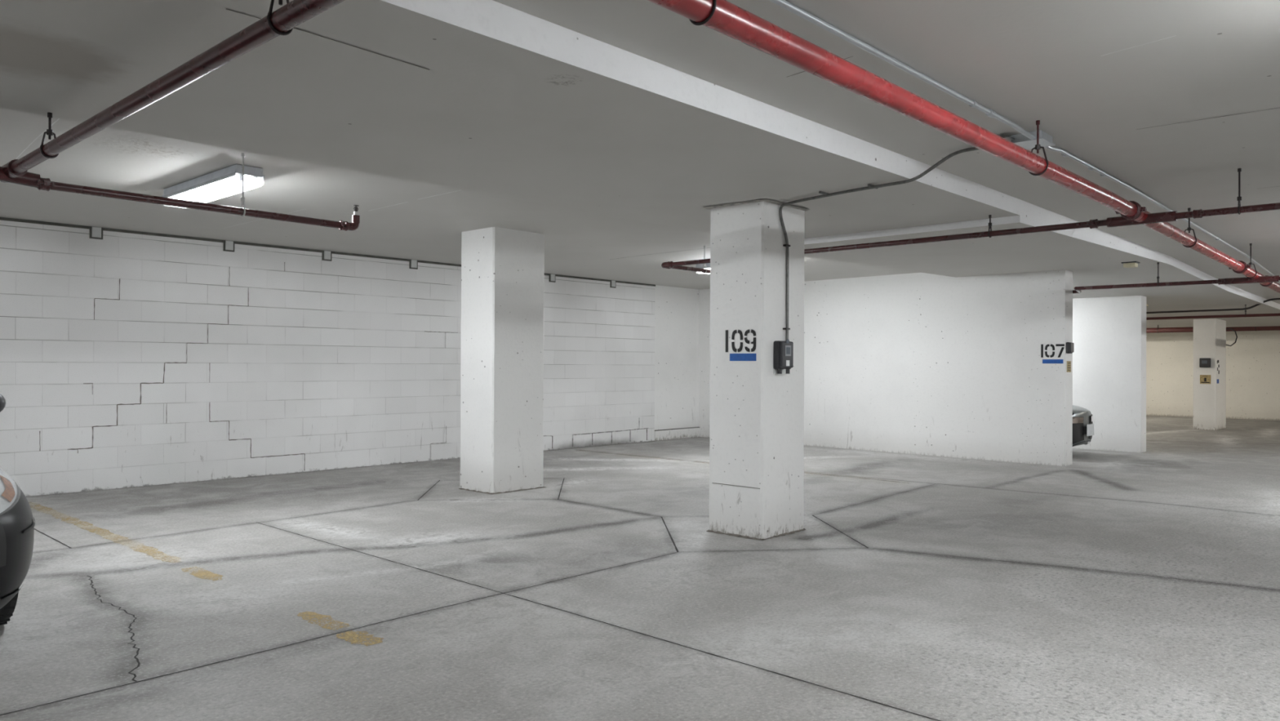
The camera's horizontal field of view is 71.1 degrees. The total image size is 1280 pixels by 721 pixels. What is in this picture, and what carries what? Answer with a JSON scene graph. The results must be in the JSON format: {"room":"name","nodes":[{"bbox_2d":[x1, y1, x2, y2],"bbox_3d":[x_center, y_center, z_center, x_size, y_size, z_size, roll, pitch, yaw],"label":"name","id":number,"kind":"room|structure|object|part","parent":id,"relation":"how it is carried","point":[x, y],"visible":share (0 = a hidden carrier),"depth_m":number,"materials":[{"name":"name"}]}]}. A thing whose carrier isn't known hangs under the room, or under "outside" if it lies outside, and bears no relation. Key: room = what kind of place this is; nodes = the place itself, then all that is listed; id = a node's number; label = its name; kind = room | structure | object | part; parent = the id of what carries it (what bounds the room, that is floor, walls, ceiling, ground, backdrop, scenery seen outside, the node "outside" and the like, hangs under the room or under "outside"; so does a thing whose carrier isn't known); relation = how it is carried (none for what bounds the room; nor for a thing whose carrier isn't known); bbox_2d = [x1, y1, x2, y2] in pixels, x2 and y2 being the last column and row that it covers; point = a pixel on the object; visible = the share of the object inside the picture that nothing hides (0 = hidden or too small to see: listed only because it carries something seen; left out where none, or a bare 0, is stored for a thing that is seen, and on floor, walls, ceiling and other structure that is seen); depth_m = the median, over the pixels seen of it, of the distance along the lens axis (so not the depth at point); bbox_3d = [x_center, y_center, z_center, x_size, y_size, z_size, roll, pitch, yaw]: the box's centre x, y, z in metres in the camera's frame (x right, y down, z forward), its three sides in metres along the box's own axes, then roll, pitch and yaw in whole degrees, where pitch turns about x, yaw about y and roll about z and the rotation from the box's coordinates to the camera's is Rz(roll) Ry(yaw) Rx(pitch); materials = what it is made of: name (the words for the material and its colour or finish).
{"room":"parking garage","nodes":[
{"label":"parking garage","id":0,"kind":"room"},
{"bbox_2d":[0,220,700,496],"bbox_3d":[-5.060,0.059,8.586,0.212,2.820,17.740,0,0,43],"label":"wall","id":1,"kind":"structure","parent":0,"point":[127,360],"depth_m":9.57,"materials":[{"name":"brick"}]},
{"bbox_2d":[88,226,102,239],"bbox_3d":[-5.095,-1.194,8.393,0.022,0.108,0.110,0,0,43],"label":"clip","id":2,"kind":"object","parent":1,"relation":"attached to","point":[95,233],"visible":1,"depth_m":8.38,"materials":[{"name":"paint"}]},
{"bbox_3d":[-5.095,-1.201,8.393,0.021,0.094,0.076,0,0,43],"label":"clip plate","id":3,"kind":"part","parent":2,"relation":"part of","materials":[{"name":"paint"}]},
{"bbox_2d":[222,240,234,252],"bbox_3d":[-4.263,-1.185,9.293,0.022,0.108,0.110,0,0,43],"label":"clip","id":4,"kind":"object","parent":1,"relation":"attached to","point":[228,246],"visible":1,"depth_m":9.28,"materials":[{"name":"paint"}]},
{"bbox_3d":[-4.263,-1.192,9.292,0.021,0.094,0.076,0,0,43],"label":"clip plate","id":5,"kind":"part","parent":4,"relation":"part of","materials":[{"name":"paint"}]},
{"bbox_2d":[321,250,331,261],"bbox_3d":[-3.526,-1.178,10.091,0.022,0.108,0.110,0,0,43],"label":"clip","id":6,"kind":"object","parent":1,"relation":"attached to","point":[326,255],"visible":1,"depth_m":10.08,"materials":[{"name":"paint"}]},
{"bbox_3d":[-3.525,-1.185,10.091,0.021,0.094,0.076,0,0,43],"label":"clip plate","id":7,"kind":"part","parent":6,"relation":"part of","materials":[{"name":"paint"}]},
{"bbox_2d":[0,217,655,286],"bbox_3d":[-5.380,-1.241,8.094,0.014,0.025,16.565,0,0,43],"label":"trim","id":8,"kind":"structure","parent":1,"relation":"attached to","point":[1,218],"depth_m":9.44,"materials":[{"name":"black metal"}]},
{"bbox_2d":[408,259,417,269],"bbox_3d":[-2.758,-1.171,10.920,0.022,0.108,0.110,0,0,43],"label":"clip","id":9,"kind":"object","parent":1,"relation":"attached to","point":[413,264],"visible":1,"depth_m":10.91,"materials":[{"name":"paint"}]},
{"bbox_3d":[-2.758,-1.178,10.920,0.021,0.094,0.076,0,0,43],"label":"clip plate","id":10,"kind":"part","parent":9,"relation":"part of","materials":[{"name":"paint"}]},
{"bbox_2d":[549,274,555,282],"bbox_3d":[-1.228,-1.156,12.575,0.022,0.108,0.110,0,0,43],"label":"clip","id":11,"kind":"object","parent":1,"relation":"attached to","point":[552,277],"visible":1,"depth_m":12.57,"materials":[{"name":"paint"}]},
{"bbox_3d":[-1.228,-1.163,12.575,0.021,0.094,0.076,0,0,43],"label":"clip plate","id":12,"kind":"part","parent":11,"relation":"part of","materials":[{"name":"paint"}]},
{"bbox_2d":[609,280,615,288],"bbox_3d":[-0.403,-1.148,13.468,0.022,0.108,0.110,0,0,43],"label":"clip","id":13,"kind":"object","parent":1,"relation":"attached to","point":[612,284],"visible":1,"depth_m":13.45,"materials":[{"name":"paint"}]},
{"bbox_3d":[-0.403,-1.155,13.468,0.021,0.094,0.076,0,0,43],"label":"clip plate","id":14,"kind":"part","parent":13,"relation":"part of","materials":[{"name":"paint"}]},
{"bbox_2d":[0,415,1279,720],"bbox_3d":[6.989,1.359,8.848,17.750,0.173,34.500,0,0,43],"label":"floor","id":15,"kind":"structure","parent":0,"point":[1104,585],"depth_m":4.70,"materials":[{"name":"concrete"}]},
{"bbox_2d":[0,393,35,625],"bbox_3d":[-4.475,0.481,4.426,4.499,1.458,1.967,0,0,43],"label":"car","id":16,"kind":"object","parent":15,"relation":"on","point":[17,525],"visible":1,"depth_m":3.65,"materials":[{"name":"grey paint"}]},
{"bbox_2d":[0,393,5,412],"bbox_3d":[-3.408,0.224,4.667,0.120,0.143,0.168,0,0,43],"label":"mirror","id":17,"kind":"object","parent":16,"relation":"attached to","point":[2,401],"depth_m":4.69,"materials":[{"name":"black plastic"}]},
{"bbox_2d":[0,521,6,567],"bbox_3d":[-2.901,0.687,2.969,0.196,0.237,1.379,0,0,43],"label":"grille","id":18,"kind":"object","parent":16,"relation":"attached to","point":[2,530],"depth_m":3.53,"materials":[{"name":"black plastic"}]},
{"bbox_2d":[31,505,173,560],"bbox_3d":[-4.008,1.212,6.514,3.370,0.001,0.129,0,0,43],"label":"parking line","id":19,"kind":"object","parent":15,"relation":"on","point":[38,505],"visible":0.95,"depth_m":5.75,"materials":[{"name":"yellow paint"}]},
{"bbox_2d":[182,567,222,581],"bbox_3d":[-2.484,1.211,5.091,0.440,0.001,0.119,0,0,43],"label":"parking line","id":20,"kind":"object","parent":15,"relation":"on","point":[209,574],"visible":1,"depth_m":5.07,"materials":[{"name":"yellow paint"}]},
{"bbox_2d":[297,611,348,630],"bbox_3d":[-1.487,1.211,4.181,0.380,0.001,0.133,0,0,43],"label":"parking line","id":21,"kind":"object","parent":15,"relation":"on","point":[309,613],"visible":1,"depth_m":4.23,"materials":[{"name":"yellow paint"}]},
{"bbox_2d":[336,630,383,645],"bbox_3d":[-1.223,1.211,3.914,0.250,0.001,0.142,0,0,43],"label":"parking line","id":22,"kind":"object","parent":15,"relation":"on","point":[352,634],"visible":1,"depth_m":3.91,"materials":[{"name":"yellow paint"}]},
{"bbox_2d":[458,226,545,494],"bbox_3d":[-1.331,0.002,8.674,0.561,2.470,0.681,0,0,43],"label":"column","id":23,"kind":"structure","parent":15,"relation":"on","point":[503,269],"depth_m":8.46,"materials":[{"name":"paint"}]},
{"bbox_2d":[703,199,808,540],"bbox_3d":[0.835,0.067,6.519,0.592,2.338,0.647,0,0,43],"label":"column","id":24,"kind":"structure","parent":15,"relation":"on","point":[757,413],"depth_m":6.31,"materials":[{"name":"paint"}]},
{"bbox_2d":[773,338,793,373],"bbox_3d":[1.009,-0.029,6.279,0.077,0.244,0.160,0,0,43],"label":"box","id":25,"kind":"object","parent":24,"relation":"attached to","point":[783,350],"visible":1,"depth_m":6.24,"materials":[{"name":"black plastic"}]},
{"bbox_2d":[778,146,978,339],"bbox_3d":[1.485,-0.677,5.611,0.239,1.102,1.748,0,0,-37],"label":"conduit","id":26,"kind":"object","parent":24,"relation":"attached to","point":[869,186],"visible":0.94,"depth_m":5.86,"materials":[{"name":"metal"}]},
{"bbox_2d":[1072,404,1093,446],"bbox_3d":[4.530,0.648,13.852,4.545,1.386,1.957,0,0,43],"label":"car","id":27,"kind":"object","parent":15,"relation":"on","point":[1082,418],"visible":0.08,"depth_m":12.22,"materials":[{"name":"silver metal"}]},
{"bbox_2d":[1072,413,1092,423],"bbox_3d":[6.087,0.848,12.411,0.196,0.216,1.372,0,0,43],"label":"headlight assembly","id":28,"kind":"object","parent":27,"relation":"attached to","point":[1077,418],"depth_m":12.21,"materials":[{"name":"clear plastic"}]},
{"bbox_3d":[6.193,0.953,12.311,0.010,0.160,0.300,0,0,43],"label":"licence plate","id":29,"kind":"part","parent":27,"relation":"part of","materials":[{"name":"white metal"}]},
{"bbox_2d":[0,0,1279,328],"bbox_3d":[7.083,-1.059,8.987,17.800,0.271,34.800,0,0,43],"label":"ceiling","id":30,"kind":"structure","parent":0,"point":[605,130],"depth_m":4.47,"materials":[{"name":"paint"}]},
{"bbox_2d":[40,112,58,158],"bbox_3d":[-2.692,-1.025,4.085,0.024,0.208,0.076,0,0,33],"label":"hanger","id":31,"kind":"object","parent":30,"relation":"hanging from","point":[49,132],"visible":0.89,"depth_m":4.08,"materials":[{"name":"metal"}]},
{"bbox_3d":[-2.692,-1.068,4.085,0.010,0.120,0.010,0,0,-25],"label":"rod","id":32,"kind":"part","parent":31,"relation":"part of","materials":[{"name":"metal"}]},
{"bbox_2d":[0,0,345,187],"bbox_3d":[-0.858,-0.957,0.589,9.060,0.107,2.888,0,0,43],"label":"pipe","id":33,"kind":"object","parent":31,"relation":"hanging from","point":[295,12],"visible":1,"depth_m":3.01,"materials":[{"name":"red metal"}]},
{"bbox_3d":[-3.206,-0.940,4.546,0.071,0.092,0.266,0,0,43],"label":"tee arm","id":34,"kind":"part","parent":33,"relation":"part of","materials":[{"name":"red paint"}]},
{"bbox_2d":[162,164,264,201],"bbox_3d":[-2.969,-1.192,6.187,1.240,0.121,0.190,0,0,43],"label":"ceiling lamp","id":35,"kind":"object","parent":30,"relation":"attached to","point":[229,178],"visible":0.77,"depth_m":6.01,"materials":[{"name":"white plastic"}]},
{"bbox_2d":[240,152,245,216],"bbox_3d":[-2.401,-1.061,5.416,0.025,0.384,0.059,0,0,-30],"label":"hanger","id":36,"kind":"object","parent":30,"relation":"hanging from","point":[242,198],"visible":1,"depth_m":5.41,"materials":[{"name":"paint"}]},
{"bbox_2d":[36,177,359,231],"bbox_3d":[-2.501,-0.950,5.308,0.118,0.178,1.846,0,0,43],"label":"pipe","id":37,"kind":"object","parent":36,"relation":"hanging from","point":[44,184],"visible":0.98,"depth_m":5.19,"materials":[{"name":"brown metal"}]},
{"bbox_3d":[-2.401,-1.096,5.417,0.010,0.311,0.010,0,0,-25],"label":"rod","id":38,"kind":"part","parent":36,"relation":"part of","materials":[{"name":"paint"}]},
{"bbox_2d":[266,0,293,35],"bbox_3d":[-1.018,-1.091,2.538,0.024,0.340,0.076,0,0,33],"label":"hanger","id":39,"kind":"object","parent":30,"relation":"hanging from","point":[280,2],"visible":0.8,"depth_m":2.52,"materials":[{"name":"metal"}]},
{"bbox_3d":[-1.018,-1.134,2.538,0.010,0.252,0.010,0,0,-25],"label":"rod","id":40,"kind":"part","parent":39,"relation":"part of","materials":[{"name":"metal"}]},
{"bbox_2d":[688,0,716,25],"bbox_3d":[0.179,-1.113,2.595,0.105,0.284,0.026,0,0,43],"label":"hanger","id":41,"kind":"object","parent":30,"relation":"hanging from","point":[711,15],"visible":0.68,"depth_m":2.57,"materials":[{"name":"metal"}]},
{"bbox_2d":[647,0,1279,293],"bbox_3d":[6.461,-0.781,9.390,0.173,0.471,34.351,0,0,43],"label":"pipe","id":42,"kind":"object","parent":41,"relation":"hanging from","point":[729,20],"visible":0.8,"depth_m":3.42,"materials":[{"name":"red metal"}]},
{"bbox_2d":[695,262,710,269],"bbox_3d":[1.209,-1.150,10.809,1.240,0.121,0.190,0,0,43],"label":"ceiling lamp","id":43,"kind":"object","parent":30,"relation":"attached to","point":[708,264],"visible":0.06,"depth_m":11.08,"materials":[{"name":"white plastic"}]},
{"bbox_2d":[702,245,706,273],"bbox_3d":[0.686,-1.072,9.522,0.025,0.294,0.057,0,0,-29],"label":"hanger","id":44,"kind":"object","parent":30,"relation":"hanging from","point":[704,264],"visible":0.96,"depth_m":9.52,"materials":[{"name":"metal"}]},
{"bbox_3d":[0.686,-1.106,9.522,0.010,0.224,0.010,0,0,20],"label":"rod","id":45,"kind":"part","parent":44,"relation":"part of","materials":[{"name":"paint"}]},
{"bbox_2d":[768,0,1035,139],"bbox_3d":[-1.439,-1.248,1.001,0.052,0.050,10.500,0,0,43],"label":"conduit","id":46,"kind":"object","parent":30,"relation":"attached to","point":[784,4],"visible":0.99,"depth_m":3.67,"materials":[{"name":"grey metal"}]},
{"bbox_2d":[987,214,991,237],"bbox_3d":[2.654,-1.016,6.789,0.022,0.173,0.060,0,0,43],"label":"hanger","id":47,"kind":"object","parent":30,"relation":"hanging from","point":[989,215],"visible":1,"depth_m":6.78,"materials":[{"name":"metal"}]},
{"bbox_2d":[1002,130,1055,149],"bbox_3d":[2.102,-1.211,4.925,0.260,0.049,0.270,0,0,43],"label":"junction box","id":48,"kind":"object","parent":30,"relation":"attached to","point":[1045,140],"visible":0.7,"depth_m":4.88,"materials":[{"name":"grey metal"}]},
{"bbox_2d":[1028,120,1048,175],"bbox_3d":[2.053,-1.095,4.622,0.105,0.284,0.026,0,0,43],"label":"hanger","id":49,"kind":"object","parent":30,"relation":"hanging from","point":[1037,146],"visible":0.8,"depth_m":4.62,"materials":[{"name":"red paint"}]},
{"bbox_3d":[2.053,-1.152,4.622,0.010,0.168,0.010,0,0,-25],"label":"rod","id":50,"kind":"part","parent":49,"relation":"part of","materials":[{"name":"black metal"}]},
{"bbox_2d":[1121,261,1139,267],"bbox_3d":[5.446,-1.063,9.942,0.150,0.055,0.150,0,0,43],"label":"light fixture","id":51,"kind":"object","parent":30,"relation":"attached to","point":[1131,264],"visible":1,"depth_m":9.90,"materials":[{"name":"beige plastic"}]},
{"bbox_2d":[1156,262,1159,286],"bbox_3d":[5.763,-0.956,9.961,0.025,0.271,0.057,0,0,30],"label":"hanger","id":52,"kind":"object","parent":30,"relation":"hanging from","point":[1157,277],"visible":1,"depth_m":9.96,"materials":[{"name":"metal"}]},
{"bbox_2d":[1072,275,1279,293],"bbox_3d":[7.071,-0.840,8.846,0.515,0.066,9.621,1,0,-43],"label":"pipe","id":53,"kind":"object","parent":52,"relation":"hanging from","point":[1276,277],"visible":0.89,"depth_m":9.72,"materials":[{"name":"red metal"}]},
{"bbox_2d":[1044,146,1274,275],"bbox_3d":[5.873,-1.120,8.976,0.048,0.160,10.861,0,0,42],"label":"conduit","id":54,"kind":"object","parent":30,"relation":"attached to","point":[1064,153],"visible":0.8,"depth_m":6.29,"materials":[{"name":"grey metal"}]},
{"bbox_2d":[1182,208,1196,247],"bbox_3d":[4.375,-1.057,7.133,0.105,0.316,0.026,0,0,43],"label":"hanger","id":55,"kind":"object","parent":30,"relation":"hanging from","point":[1188,228],"visible":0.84,"depth_m":7.13,"materials":[{"name":"metal"}]},
{"bbox_3d":[4.375,-1.114,7.133,0.010,0.199,0.010,0,0,20],"label":"rod","id":56,"kind":"part","parent":55,"relation":"part of","materials":[{"name":"metal"}]},
{"bbox_2d":[1192,318,1226,430],"bbox_3d":[12.441,0.253,19.554,0.426,2.466,1.093,0,0,43],"label":"column","id":57,"kind":"structure","parent":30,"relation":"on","point":[1209,402],"depth_m":19.19,"materials":[{"name":"paint"}]},
{"bbox_2d":[1199,357,1210,367],"bbox_3d":[12.051,0.048,19.104,0.200,0.200,0.103,0,0,43],"label":"box","id":58,"kind":"object","parent":57,"relation":"attached to","point":[1203,362],"visible":1,"depth_m":19.07,"materials":[{"name":"black plastic"}]},
{"bbox_2d":[1200,374,1210,383],"bbox_3d":[12.081,0.403,19.136,0.200,0.190,0.012,0,0,43],"label":"tag","id":59,"kind":"object","parent":57,"relation":"attached to","point":[1204,379],"visible":1,"depth_m":19.13,"materials":[{"name":"yellow plastic"}]},
{"bbox_2d":[1200,375,1209,382],"bbox_3d":[12.077,0.403,19.132,0.160,0.150,0.002,0,0,43],"label":"print","id":60,"kind":"object","parent":59,"relation":"attached to","point":[1204,379],"depth_m":19.13,"materials":[{"name":"yellow paper"}]},
{"bbox_2d":[1226,328,1237,346],"bbox_3d":[13.139,-0.513,19.873,0.391,0.404,0.038,0,0,-25],"label":"cable loop","id":61,"kind":"object","parent":57,"relation":"attached to","point":[1226,328],"visible":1,"depth_m":19.88,"materials":[{"name":"black plastic"}]},
{"bbox_2d":[1146,297,1279,313],"bbox_3d":[10.535,-0.933,14.783,6.600,0.197,0.030,0,0,43],"label":"conduit","id":62,"kind":"object","parent":30,"relation":"attached to","point":[1273,299],"visible":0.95,"depth_m":15.40,"materials":[{"name":"metal"}]},
{"bbox_2d":[1236,168,1241,214],"bbox_3d":[3.822,-1.077,5.710,0.025,0.294,0.058,0,0,30],"label":"hanger","id":63,"kind":"object","parent":30,"relation":"hanging from","point":[1239,170],"visible":1,"depth_m":5.71,"materials":[{"name":"metal"}]},
{"bbox_2d":[661,202,1279,273],"bbox_3d":[4.786,-1.039,6.495,10.190,0.242,2.578,0,0,43],"label":"pipe","id":64,"kind":"object","parent":63,"relation":"hanging from","point":[1167,216],"visible":0.88,"depth_m":6.50,"materials":[{"name":"brown metal"}]},
{"bbox_3d":[3.822,-1.111,5.710,0.010,0.224,0.010,0,0,-25],"label":"rod","id":65,"kind":"part","parent":63,"relation":"part of","materials":[{"name":"metal"}]},
{"bbox_2d":[1245,243,1257,278],"bbox_3d":[6.241,-1.019,9.152,0.105,0.355,0.026,0,0,43],"label":"hanger","id":66,"kind":"object","parent":30,"relation":"hanging from","point":[1251,244],"visible":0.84,"depth_m":9.15,"materials":[{"name":"metal"}]},
{"bbox_3d":[6.242,-1.076,9.152,0.010,0.238,0.010,0,0,20],"label":"rod","id":67,"kind":"part","parent":66,"relation":"part of","materials":[{"name":"metal"}]},
{"bbox_2d":[697,269,1072,466],"bbox_3d":[3.097,0.093,13.086,0.313,2.770,6.101,1,0,-44],"label":"wall","id":68,"kind":"structure","parent":0,"point":[917,363],"depth_m":11.95,"materials":[{"name":"paint"}]},
{"bbox_2d":[1066,360,1071,372],"bbox_3d":[5.222,0.074,10.901,0.008,0.135,0.140,0,0,43],"label":"tag","id":69,"kind":"object","parent":68,"relation":"attached to","point":[1068,362],"visible":1,"depth_m":10.90,"materials":[{"name":"yellow plastic"}]},
{"bbox_2d":[1066,342,1074,353],"bbox_3d":[5.208,-0.153,10.848,0.060,0.135,0.130,0,0,43],"label":"box","id":70,"kind":"object","parent":68,"relation":"attached to","point":[1069,345],"visible":1,"depth_m":10.81,"materials":[{"name":"black plastic"}]},
{"bbox_2d":[1072,295,1146,452],"bbox_3d":[5.444,0.191,15.660,6.033,2.820,0.290,0,0,43],"label":"wall","id":71,"kind":"structure","parent":0,"point":[1109,333],"depth_m":13.78,"materials":[{"name":"white paint"}]},
{"bbox_2d":[1146,330,1279,420],"bbox_3d":[18.809,0.305,21.559,17.650,2.970,0.200,0,0,43],"label":"wall","id":72,"kind":"structure","parent":0,"point":[1253,362],"depth_m":24.12,"materials":[{"name":"beige paint"}]},
{"bbox_3d":[10.204,-0.834,15.088,0.023,0.217,0.065,0,0,43],"label":"hanger","id":73,"kind":"object","parent":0,"visible":0},
{"bbox_2d":[1146,313,1279,319],"bbox_3d":[10.901,-0.757,14.443,7.600,0.065,0.047,0,0,43],"label":"pipe","id":74,"kind":"object","parent":73,"relation":"hanging from","point":[1256,314],"visible":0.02,"depth_m":15.39,"materials":[{"name":"red metal"}]},
{"bbox_3d":[13.656,-0.829,23.609,0.024,0.208,0.156,0,0,43],"label":"hanger","id":75,"kind":"object","parent":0,"visible":0},
{"bbox_2d":[1146,325,1279,333],"bbox_3d":[17.438,-0.803,20.113,16.700,0.152,0.130,0,0,43],"label":"pipe","id":76,"kind":"object","parent":75,"relation":"hanging from","point":[1190,329],"visible":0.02,"depth_m":23.05,"materials":[{"name":"red metal"}]}
]}

